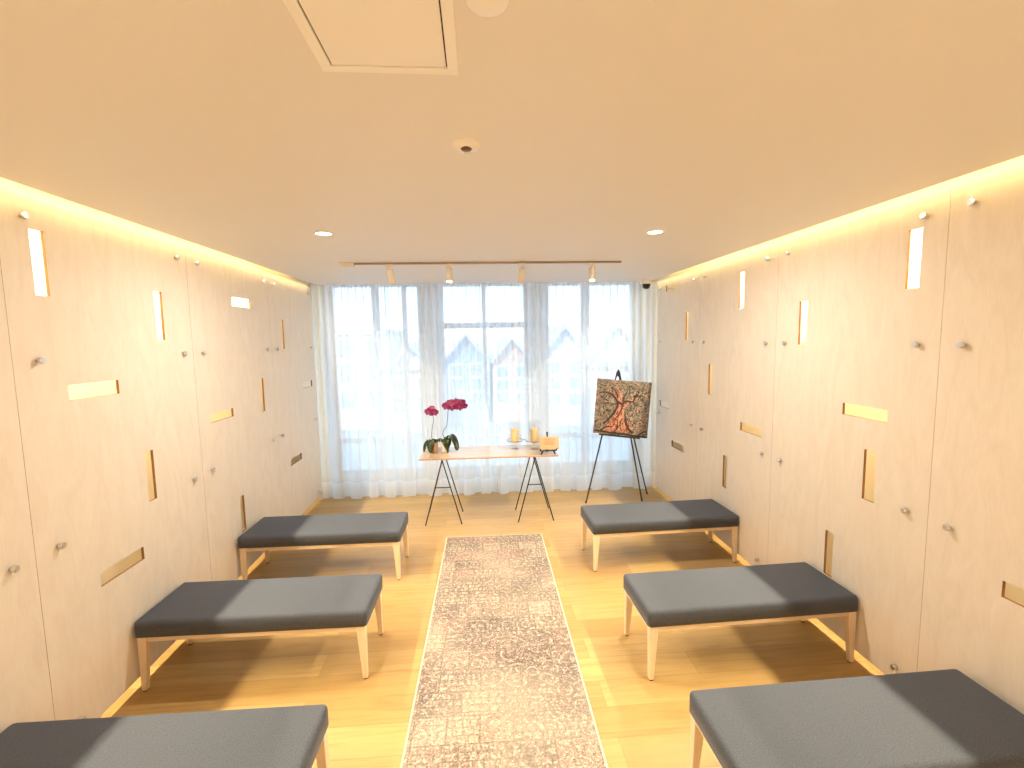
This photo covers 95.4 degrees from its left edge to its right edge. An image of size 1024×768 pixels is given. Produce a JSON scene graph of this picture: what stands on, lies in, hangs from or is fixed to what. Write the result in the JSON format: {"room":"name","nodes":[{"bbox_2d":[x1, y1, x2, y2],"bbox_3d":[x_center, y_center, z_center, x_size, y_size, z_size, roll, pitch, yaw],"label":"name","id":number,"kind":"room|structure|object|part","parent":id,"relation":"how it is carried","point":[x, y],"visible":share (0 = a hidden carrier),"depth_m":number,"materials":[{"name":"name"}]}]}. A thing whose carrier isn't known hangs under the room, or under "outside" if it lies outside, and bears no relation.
{"room":"house of worship","nodes":[
{"label":"house of worship","id":0,"kind":"room"},
{"bbox_2d":[0,177,310,584],"bbox_3d":[-2.333,0.404,2.566,0.120,2.841,7.170,-1,6,-4],"label":"wall","id":1,"kind":"structure","parent":0,"point":[78,391],"depth_m":2.68,"materials":[{"name":"beige"}]},
{"bbox_2d":[0,265,54,732],"bbox_3d":[-2.095,0.509,1.380,0.177,2.513,1.240,-1,6,-4],"label":"plywood panel","id":2,"kind":"object","parent":1,"relation":"attached to","point":[25,685],"visible":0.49,"depth_m":1.94,"materials":[{"name":"brown wood"}]},
{"bbox_2d":[0,188,211,719],"bbox_3d":[-2.189,0.391,2.618,0.177,2.513,1.250,-1,6,-4],"label":"plywood panel","id":3,"kind":"object","parent":1,"relation":"attached to","point":[90,506],"visible":0.82,"depth_m":2.39,"materials":[{"name":"beige wood"}]},
{"bbox_2d":[184,247,282,580],"bbox_3d":[-2.282,0.274,3.851,0.177,2.513,1.231,-1,6,-4],"label":"plywood panel","id":4,"kind":"object","parent":1,"relation":"attached to","point":[232,348],"visible":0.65,"depth_m":3.68,"materials":[{"name":"beige wood"}]},
{"bbox_2d":[267,273,321,515],"bbox_3d":[-2.372,0.161,5.031,0.177,2.513,1.143,-1,6,-4],"label":"plywood panel","id":5,"kind":"object","parent":1,"relation":"attached to","point":[289,301],"visible":0.8,"depth_m":4.95,"materials":[{"name":"beige wood"}]},
{"bbox_2d":[99,483,884,767],"bbox_3d":[-0.046,1.724,2.865,4.623,0.120,7.170,-1,6,-4],"label":"floor","id":6,"kind":"structure","parent":0,"point":[641,722],"depth_m":2.91,"materials":[{"name":"brown wood"}]},
{"bbox_2d":[0,704,328,767],"bbox_3d":[-1.389,1.585,1.737,1.265,0.417,0.442,-1,6,-3],"label":"bench","id":7,"kind":"object","parent":6,"relation":"on","point":[288,736],"visible":1,"depth_m":1.79,"materials":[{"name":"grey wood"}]},
{"bbox_3d":[-0.805,1.597,1.966,0.052,0.319,0.042,-1,6,-3],"label":"leg","id":8,"kind":"part","parent":7,"relation":"part of","materials":[{"name":"brown wood"}]},
{"bbox_2d":[134,574,382,691],"bbox_3d":[-1.465,1.481,2.832,1.265,0.417,0.442,-1,6,-3],"label":"bench","id":9,"kind":"object","parent":6,"relation":"on","point":[342,603],"visible":1,"depth_m":2.67,"materials":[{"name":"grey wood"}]},
{"bbox_3d":[-2.048,1.555,2.611,0.052,0.319,0.042,-1,6,-3],"label":"leg","id":10,"kind":"part","parent":9,"relation":"part of","materials":[{"name":"brown wood"}]},
{"bbox_3d":[-2.070,1.518,2.993,0.052,0.319,0.042,-1,6,-3],"label":"leg","id":11,"kind":"part","parent":9,"relation":"part of","materials":[{"name":"brown wood"}]},
{"bbox_2d":[134,574,382,637],"bbox_3d":[-1.468,1.319,2.816,1.265,0.092,0.442,-1,6,-3],"label":"cushion","id":12,"kind":"object","parent":9,"relation":"on","point":[342,602],"depth_m":2.68,"materials":[{"name":"grey fabric"}]},
{"bbox_3d":[-0.859,1.529,2.678,0.052,0.319,0.042,-1,6,-3],"label":"leg","id":13,"kind":"part","parent":9,"relation":"part of","materials":[{"name":"brown wood"}]},
{"bbox_3d":[-0.881,1.492,3.060,0.052,0.319,0.042,-1,6,-3],"label":"leg","id":14,"kind":"part","parent":9,"relation":"part of","materials":[{"name":"brown wood"}]},
{"bbox_2d":[238,512,408,579],"bbox_3d":[-1.540,1.376,3.932,1.265,0.417,0.442,-1,6,-3],"label":"bench","id":15,"kind":"object","parent":6,"relation":"on","point":[384,528],"visible":0.86,"depth_m":3.75,"materials":[{"name":"grey fabric"}]},
{"bbox_3d":[-2.123,1.450,3.711,0.052,0.319,0.042,-1,6,-3],"label":"leg","id":16,"kind":"part","parent":15,"relation":"part of","materials":[{"name":"brown wood"}]},
{"bbox_3d":[-2.146,1.414,4.093,0.052,0.319,0.042,-1,6,-3],"label":"leg","id":17,"kind":"part","parent":15,"relation":"part of","materials":[{"name":"brown wood"}]},
{"bbox_2d":[238,512,407,548],"bbox_3d":[-1.543,1.214,3.916,1.265,0.092,0.442,-1,6,-3],"label":"cushion","id":18,"kind":"object","parent":15,"relation":"on","point":[384,528],"depth_m":3.75,"materials":[{"name":"grey fabric"}]},
{"bbox_3d":[-0.934,1.424,3.780,0.052,0.319,0.042,-1,6,-3],"label":"leg","id":19,"kind":"part","parent":15,"relation":"part of","materials":[{"name":"brown wood"}]},
{"bbox_3d":[-0.957,1.387,4.161,0.052,0.319,0.042,-1,6,-3],"label":"leg","id":20,"kind":"part","parent":15,"relation":"part of","materials":[{"name":"brown wood"}]},
{"bbox_2d":[419,444,558,525],"bbox_3d":[-0.247,1.089,5.138,1.465,0.710,0.554,-1,6,-4],"label":"trestle table","id":21,"kind":"object","parent":6,"relation":"on","point":[499,451],"visible":0.93,"depth_m":4.99,"materials":[{"name":"brown wood"}]},
{"bbox_2d":[423,406,440,452],"bbox_3d":[-0.877,0.490,5.068,0.180,0.516,0.187,-1,6,-4],"label":"potted orchid","id":22,"kind":"object","parent":21,"relation":"on","point":[432,444],"visible":0.97,"depth_m":5.03,"materials":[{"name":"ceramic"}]},
{"bbox_3d":[-0.902,0.297,5.022,0.089,0.079,0.011,0,6,9],"label":"flower","id":23,"kind":"part","parent":22,"relation":"part of","materials":[{"name":"pink plant"}]},
{"bbox_3d":[-0.835,0.303,5.018,0.089,0.079,0.012,-3,6,-22],"label":"flower","id":24,"kind":"part","parent":22,"relation":"part of","materials":[{"name":"pink plant"}]},
{"bbox_3d":[-0.851,0.690,5.088,0.098,0.114,0.098,-1,6,-4],"label":"pot","id":25,"kind":"part","parent":22,"relation":"part of","materials":[{"name":"brown ceramic"}]},
{"bbox_2d":[436,398,467,452],"bbox_3d":[-0.660,0.448,5.055,0.306,0.594,0.214,2,6,28],"label":"potted orchid","id":26,"kind":"object","parent":21,"relation":"on","point":[445,443],"visible":1,"depth_m":5.04,"materials":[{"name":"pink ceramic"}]},
{"bbox_3d":[-0.741,0.685,5.112,0.098,0.114,0.098,-1,6,-4],"label":"pot","id":27,"kind":"part","parent":26,"relation":"part of","materials":[{"name":"white ceramic"}]},
{"bbox_3d":[-0.712,0.237,5.031,0.100,0.089,0.011,1,6,19],"label":"flower","id":28,"kind":"part","parent":26,"relation":"part of","materials":[{"name":"pink plant"}]},
{"bbox_3d":[-0.659,0.205,5.012,0.098,0.085,0.029,-1,6,-4],"label":"flower","id":29,"kind":"part","parent":26,"relation":"part of","materials":[{"name":"pink plant"}]},
{"bbox_3d":[-0.600,0.195,5.011,0.099,0.083,0.029,-3,6,-18],"label":"flower","id":30,"kind":"part","parent":26,"relation":"part of","materials":[{"name":"pink plant"}]},
{"bbox_3d":[-0.565,0.241,5.012,0.104,0.094,0.011,-2,6,-14],"label":"flower","id":31,"kind":"part","parent":26,"relation":"part of","materials":[{"name":"pink plant"}]},
{"bbox_3d":[-0.539,0.200,5.025,0.089,0.078,0.019,-5,7,-34],"label":"flower","id":32,"kind":"part","parent":26,"relation":"part of","materials":[{"name":"pink plant"}]},
{"bbox_2d":[540,432,556,454],"bbox_3d":[0.376,0.624,4.939,0.188,0.233,0.150,-1,6,-4],"label":"easel","id":33,"kind":"object","parent":21,"relation":"on","point":[546,450],"visible":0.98,"depth_m":4.90,"materials":[{"name":"black paint"}]},
{"bbox_2d":[539,437,558,448],"bbox_3d":[0.392,0.623,4.913,0.210,0.137,0.047,-1,6,-4],"label":"wooden plaque","id":34,"kind":"object","parent":33,"relation":"on","point":[544,442],"visible":1,"depth_m":4.91,"materials":[{"name":"brown wood"}]},
{"bbox_2d":[400,533,607,767],"bbox_3d":[-0.072,1.672,2.740,0.940,0.008,3.735,-1,6,-3],"label":"runner rug","id":35,"kind":"object","parent":6,"relation":"on","point":[500,682],"visible":1,"depth_m":2.69,"materials":[{"name":"beige carpet"}]},
{"bbox_2d":[585,370,647,502],"bbox_3d":[1.285,0.616,5.417,0.862,1.552,0.336,-2,6,-15],"label":"easel","id":36,"kind":"object","parent":6,"relation":"on","point":[618,373],"visible":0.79,"depth_m":5.48,"materials":[{"name":"black paint"}]},
{"bbox_2d":[593,378,651,437],"bbox_3d":[1.265,0.276,5.360,0.656,0.680,0.101,0,6,13],"label":"canvas painting","id":37,"kind":"object","parent":36,"relation":"on","point":[622,407],"visible":1,"depth_m":5.34,"materials":[{"name":"fabric"}]},
{"bbox_3d":[1.399,0.614,5.501,0.294,1.529,0.018,2,6,27],"label":"leg","id":38,"kind":"part","parent":36,"relation":"part of","materials":[{"name":"black paint"}]},
{"bbox_2d":[581,499,738,571],"bbox_3d":[1.274,1.312,4.105,1.265,0.417,0.442,-1,6,-5],"label":"bench","id":39,"kind":"object","parent":6,"relation":"on","point":[662,517],"visible":1,"depth_m":3.93,"materials":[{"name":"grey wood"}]},
{"bbox_3d":[0.663,1.352,4.243,0.052,0.319,0.042,-1,6,-5],"label":"leg","id":40,"kind":"part","parent":39,"relation":"part of","materials":[{"name":"brown wood"}]},
{"bbox_3d":[0.700,1.389,3.863,0.052,0.319,0.042,-1,6,-5],"label":"leg","id":41,"kind":"part","parent":39,"relation":"part of","materials":[{"name":"brown wood"}]},
{"bbox_2d":[581,499,738,534],"bbox_3d":[1.271,1.151,4.089,1.265,0.092,0.442,-1,6,-5],"label":"cushion","id":42,"kind":"object","parent":39,"relation":"on","point":[702,514],"depth_m":3.93,"materials":[{"name":"grey fabric"}]},
{"bbox_3d":[1.849,1.322,4.356,0.052,0.319,0.042,-1,6,-5],"label":"leg","id":43,"kind":"part","parent":39,"relation":"part of","materials":[{"name":"brown wood"}]},
{"bbox_3d":[1.886,1.358,3.975,0.052,0.319,0.042,-1,6,-5],"label":"leg","id":44,"kind":"part","parent":39,"relation":"part of","materials":[{"name":"brown wood"}]},
{"bbox_2d":[623,562,857,680],"bbox_3d":[1.367,1.430,2.872,1.265,0.417,0.442,-1,6,-5],"label":"bench","id":45,"kind":"object","parent":6,"relation":"on","point":[737,595],"visible":1,"depth_m":2.72,"materials":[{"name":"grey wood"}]},
{"bbox_3d":[0.757,1.470,3.010,0.052,0.319,0.042,-1,6,-5],"label":"leg","id":46,"kind":"part","parent":45,"relation":"part of","materials":[{"name":"brown wood"}]},
{"bbox_3d":[0.794,1.506,2.630,0.052,0.319,0.042,-1,6,-5],"label":"leg","id":47,"kind":"part","parent":45,"relation":"part of","materials":[{"name":"brown wood"}]},
{"bbox_2d":[623,562,857,626],"bbox_3d":[1.365,1.268,2.857,1.265,0.092,0.442,-1,6,-5],"label":"cushion","id":48,"kind":"object","parent":45,"relation":"on","point":[737,594],"depth_m":2.73,"materials":[{"name":"grey fabric"}]},
{"bbox_3d":[1.979,1.476,2.742,0.052,0.319,0.042,-1,6,-5],"label":"leg","id":49,"kind":"part","parent":45,"relation":"part of","materials":[{"name":"brown wood"}]},
{"bbox_2d":[689,669,1023,767],"bbox_3d":[1.411,1.526,1.867,1.265,0.417,0.442,-1,6,-5],"label":"bench","id":50,"kind":"object","parent":6,"relation":"on","point":[945,718],"visible":1,"depth_m":1.82,"materials":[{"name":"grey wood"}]},
{"bbox_3d":[0.802,1.565,2.012,0.052,0.319,0.042,-1,6,-5],"label":"leg","id":51,"kind":"part","parent":50,"relation":"part of","materials":[{"name":"brown wood"}]},
{"bbox_2d":[0,0,1023,286],"bbox_3d":[-0.082,-0.973,2.490,3.979,0.142,6.940,-1,6,-4],"label":"ceiling","id":52,"kind":"structure","parent":0,"point":[721,127],"depth_m":1.48,"materials":[{"name":"white paint"}]},
{"bbox_2d":[314,231,332,235],"bbox_3d":[-1.167,-0.930,2.885,0.112,0.006,0.112,-1,6,-4],"label":"recessed light","id":53,"kind":"object","parent":52,"relation":"in","point":[320,233],"visible":1,"depth_m":2.88,"materials":[{"name":"white ceramic"}]},
{"bbox_2d":[283,0,457,74],"bbox_3d":[-0.288,-0.763,1.000,0.332,0.006,0.332,-1,6,-4],"label":"access hatch","id":54,"kind":"object","parent":52,"relation":"attached to","point":[360,36],"visible":1,"depth_m":1.02,"materials":[{"name":"white paint"}]},
{"bbox_2d":[309,283,496,498],"bbox_3d":[-1.288,0.105,5.669,2.173,2.593,0.099,-1,6,-3],"label":"sheer curtain","id":55,"kind":"object","parent":52,"relation":"hanging from","point":[384,355],"visible":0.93,"depth_m":5.66,"materials":[{"name":"white fabric"}]},
{"bbox_2d":[452,138,479,154],"bbox_3d":[-0.157,-0.813,1.606,0.096,0.027,0.096,-1,6,-4],"label":"smoke detector","id":56,"kind":"object","parent":52,"relation":"attached to","point":[466,146],"visible":1,"depth_m":1.58,"materials":[{"name":"white plastic"}]},
{"bbox_2d":[339,261,620,267],"bbox_3d":[-0.255,-1.043,4.057,2.445,0.036,0.044,-1,6,-3],"label":"track","id":57,"kind":"object","parent":52,"relation":"attached to","point":[341,265],"visible":1,"depth_m":4.04,"materials":[{"name":"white metal"}]},
{"bbox_2d":[386,264,395,283],"bbox_3d":[-1.046,-0.947,4.031,0.060,0.165,0.092,3,7,37],"label":"track spotlight","id":58,"kind":"object","parent":57,"relation":"hanging from","point":[390,273],"visible":1,"depth_m":4.01,"materials":[{"name":"white metal"}]},
{"bbox_2d":[446,264,452,282],"bbox_3d":[-0.545,-0.956,4.033,0.058,0.165,0.091,-1,6,-4],"label":"track spotlight","id":59,"kind":"object","parent":57,"relation":"hanging from","point":[449,279],"visible":1,"depth_m":4.02,"materials":[{"name":"white metal"}]},
{"bbox_3d":[-0.193,-1.055,4.059,2.320,0.016,0.022,-1,6,-3],"label":"rail","id":60,"kind":"part","parent":57,"relation":"part of","materials":[{"name":"gold metal"}]},
{"bbox_2d":[518,263,524,282],"bbox_3d":[0.085,-0.972,4.096,0.064,0.165,0.084,-1,6,-4],"label":"track spotlight","id":61,"kind":"object","parent":57,"relation":"hanging from","point":[521,275],"visible":1,"depth_m":4.07,"materials":[{"name":"white metal"}]},
{"bbox_2d":[589,263,594,281],"bbox_3d":[0.705,-0.983,4.104,0.060,0.165,0.092,0,6,6],"label":"track spotlight","id":62,"kind":"object","parent":57,"relation":"hanging from","point":[591,269],"visible":1,"depth_m":4.09,"materials":[{"name":"white metal"}]},
{"bbox_2d":[494,282,657,493],"bbox_3d":[0.808,0.059,5.787,2.014,2.593,0.095,-1,6,-3],"label":"sheer curtain","id":63,"kind":"object","parent":52,"relation":"hanging from","point":[554,341],"visible":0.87,"depth_m":5.76,"materials":[{"name":"white fabric"}]},
{"bbox_2d":[640,279,651,288],"bbox_3d":[1.583,-1.176,5.508,0.142,0.112,0.142,-1,6,-4],"label":"dome camera","id":64,"kind":"object","parent":52,"relation":"attached to","point":[645,283],"visible":1,"depth_m":5.46,"materials":[{"name":"white plastic"}]},
{"bbox_2d":[646,230,663,234],"bbox_3d":[0.922,-0.976,2.999,0.112,0.006,0.112,-1,6,-4],"label":"recessed light","id":65,"kind":"object","parent":52,"relation":"in","point":[652,232],"visible":1,"depth_m":3.00,"materials":[{"name":"white ceramic"}]},
{"bbox_2d":[652,155,1023,605],"bbox_3d":[2.196,0.296,2.899,0.120,2.841,7.170,-1,6,-4],"label":"wall","id":66,"kind":"structure","parent":0,"point":[1012,592],"depth_m":2.79,"materials":[{"name":"beige"}]},
{"bbox_2d":[655,269,699,500],"bbox_3d":[1.873,0.075,5.191,0.177,2.513,1.078,-1,6,-4],"label":"plywood panel","id":67,"kind":"object","parent":66,"relation":"attached to","point":[677,356],"visible":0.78,"depth_m":5.11,"materials":[{"name":"brown wood"}]},
{"bbox_2d":[695,244,778,564],"bbox_3d":[1.959,0.183,4.064,0.177,2.513,1.188,-1,6,-4],"label":"plywood panel","id":68,"kind":"object","parent":66,"relation":"attached to","point":[740,344],"visible":0.81,"depth_m":3.90,"materials":[{"name":"brown wood"}]},
{"bbox_2d":[767,189,951,673],"bbox_3d":[2.049,0.297,2.867,0.177,2.513,1.220,-1,6,-4],"label":"plywood panel","id":69,"kind":"object","parent":66,"relation":"attached to","point":[873,340],"visible":0.82,"depth_m":2.65,"materials":[{"name":"brown wood"}]},
{"bbox_2d":[917,166,1023,713],"bbox_3d":[2.141,0.412,1.659,0.177,2.513,1.211,-1,6,-4],"label":"plywood panel","id":70,"kind":"object","parent":66,"relation":"attached to","point":[975,539],"visible":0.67,"depth_m":2.04,"materials":[{"name":"brown wood"}]},
{"label":"outside","id":71,"kind":"structure","parent":0,"visible":0},
{"bbox_3d":[-3.545,1.614,48.743,120.000,0.200,83.000,-1,6,-4],"label":"ground","id":72,"kind":"structure","parent":71,"visible":0},
{"bbox_2d":[495,366,496,422],"bbox_3d":[-0.343,-0.769,38.534,3.000,6.400,9.900,-1,6,-4],"label":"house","id":73,"kind":"structure","parent":72,"relation":"on","point":[495,366],"depth_m":34.07,"materials":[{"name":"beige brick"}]},
{"bbox_3d":[0.041,0.565,5.179,0.214,0.315,0.196,-1,6,-4],"label":"hurricane holder","id":74,"kind":"object","parent":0,"visible":0},
{"bbox_2d":[511,428,518,442],"bbox_3d":[0.032,0.590,5.181,0.100,0.206,0.100,-1,6,-4],"label":"pillar candle","id":75,"kind":"object","parent":74,"relation":"in","point":[514,431],"visible":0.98,"depth_m":5.14,"materials":[{"name":"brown wax"}]},
{"bbox_3d":[0.240,0.564,5.159,0.214,0.315,0.196,2,6,27],"label":"hurricane holder","id":76,"kind":"object","parent":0,"visible":0},
{"bbox_2d":[530,428,537,442],"bbox_3d":[0.249,0.588,5.157,0.100,0.206,0.100,-1,6,-4],"label":"pillar candle","id":77,"kind":"object","parent":76,"relation":"in","point":[533,431],"visible":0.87,"depth_m":5.12,"materials":[{"name":"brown wax"}]}
]}

